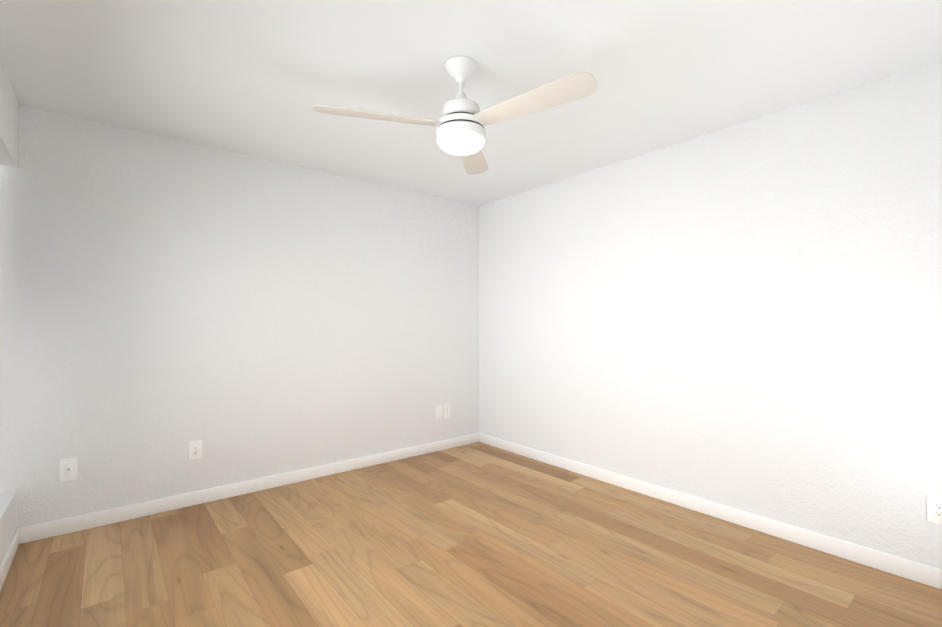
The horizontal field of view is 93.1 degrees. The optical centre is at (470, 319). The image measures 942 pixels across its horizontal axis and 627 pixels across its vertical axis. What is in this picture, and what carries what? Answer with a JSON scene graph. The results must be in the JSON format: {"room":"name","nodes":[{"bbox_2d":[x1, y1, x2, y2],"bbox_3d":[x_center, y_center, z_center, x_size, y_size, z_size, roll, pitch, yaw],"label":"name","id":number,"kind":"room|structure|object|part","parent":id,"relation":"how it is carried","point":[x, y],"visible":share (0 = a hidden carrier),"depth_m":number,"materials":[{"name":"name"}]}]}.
{"room":"empty bedroom","nodes":[
{"label":"empty bedroom","id":0,"kind":"room"},
{"bbox_2d":[0,59,18,564],"bbox_3d":[-1.353,0.015,0.859,0.250,2.440,3.989,0,0,-39],"label":"wall","id":1,"kind":"structure","parent":0,"point":[9,130],"depth_m":2.27,"materials":[{"name":"paint"}]},
{"bbox_2d":[0,527,23,591],"bbox_3d":[-1.250,1.190,0.936,0.016,0.090,3.989,0,0,-39],"label":"baseboard","id":2,"kind":"structure","parent":1,"relation":"attached to","point":[18,537],"depth_m":2.26,"materials":[{"name":"white"}]},
{"bbox_2d":[0,105,478,527],"bbox_3d":[-1.303,0.030,3.574,3.768,2.440,0.150,0,0,-39],"label":"wall","id":3,"kind":"structure","parent":0,"point":[164,301],"depth_m":3.06,"materials":[{"name":"paint"}]},
{"bbox_2d":[59,457,77,481],"bbox_3d":[-2.348,0.873,2.604,0.080,0.130,0.020,0,0,-39],"label":"outlet","id":4,"kind":"object","parent":3,"relation":"attached to","point":[68,468],"visible":1,"depth_m":2.60,"materials":[{"name":"white plastic"}]},
{"bbox_2d":[188,440,201,460],"bbox_3d":[-1.859,0.880,3.011,0.080,0.130,0.009,0,0,-39],"label":"duplex electrical outlet","id":5,"kind":"object","parent":3,"relation":"attached to","point":[195,451],"visible":1,"depth_m":3.01,"materials":[{"name":"white plastic"}]},
{"bbox_2d":[24,433,479,542],"bbox_3d":[-1.214,1.205,3.532,3.300,0.090,0.016,0,0,-39],"label":"baseboard","id":6,"kind":"structure","parent":3,"relation":"attached to","point":[44,530],"depth_m":3.09,"materials":[{"name":"white wood"}]},
{"bbox_2d":[436,405,442,419],"bbox_3d":[-0.304,0.889,4.285,0.080,0.130,0.008,0,0,-39],"label":"electrical outlet","id":7,"kind":"object","parent":3,"relation":"attached to","point":[439,412],"visible":1,"depth_m":4.28,"materials":[{"name":"white plastic"}]},
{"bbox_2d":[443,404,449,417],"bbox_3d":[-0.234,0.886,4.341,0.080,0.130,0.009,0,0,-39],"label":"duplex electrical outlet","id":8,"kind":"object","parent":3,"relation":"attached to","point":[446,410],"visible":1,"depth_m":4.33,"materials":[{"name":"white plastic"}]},
{"bbox_2d":[0,442,941,626],"bbox_3d":[0.008,1.291,1.965,3.768,0.100,4.289,0,0,-39],"label":"floor","id":9,"kind":"structure","parent":0,"point":[478,534],"depth_m":2.26,"materials":[{"name":"brown wood"}]},
{"bbox_2d":[0,0,941,204],"bbox_3d":[0.008,-1.259,1.980,3.768,0.120,4.289,0,0,-39],"label":"ceiling","id":10,"kind":"structure","parent":0,"point":[258,78],"depth_m":2.13,"materials":[{"name":"paint"}]},
{"bbox_2d":[312,56,598,174],"bbox_3d":[-0.033,-0.993,1.997,1.126,0.412,1.120,0,0,-39],"label":"fan","id":11,"kind":"object","parent":10,"relation":"hanging from","point":[462,122],"visible":1,"depth_m":2.00,"materials":[{"name":"white plastic"}]},
{"label":"blade","id":12,"kind":"part","parent":11,"relation":"part of","materials":[{"name":"beige wood"}]},
{"bbox_2d":[438,132,483,154],"bbox_3d":[-0.047,-0.815,2.098,0.217,0.057,0.217,0,0,-39],"label":"diffuser","id":13,"kind":"object","parent":11,"relation":"attached to","point":[456,143],"depth_m":2.04,"materials":[{"name":"white glass"}]},
{"bbox_3d":[0.007,-0.905,2.474,0.136,0.006,0.560,-12,-2,8],"label":"blade","id":14,"kind":"part","parent":11,"relation":"part of","materials":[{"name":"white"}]},
{"bbox_3d":[0.254,-0.909,1.866,0.560,0.006,0.136,0,-12,38],"label":"blade","id":15,"kind":"part","parent":11,"relation":"part of","materials":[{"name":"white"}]},
{"bbox_2d":[479,61,941,569],"bbox_3d":[1.456,0.027,3.061,0.150,2.440,4.139,0,0,-39],"label":"wall","id":16,"kind":"structure","parent":0,"point":[746,316],"depth_m":2.67,"materials":[{"name":"paint"}]},
{"bbox_2d":[480,433,941,589],"bbox_3d":[1.344,1.202,3.059,0.016,0.090,3.989,0,0,-39],"label":"baseboard","id":17,"kind":"structure","parent":16,"relation":"attached to","point":[905,568],"depth_m":2.65,"materials":[{"name":"white wood"}]},
{"bbox_2d":[927,493,941,524],"bbox_3d":[2.164,0.880,2.064,0.009,0.130,0.080,0,0,-39],"label":"duplex electrical outlet","id":18,"kind":"object","parent":16,"relation":"attached to","point":[934,508],"visible":1,"depth_m":2.07,"materials":[{"name":"white plastic"}]}
]}

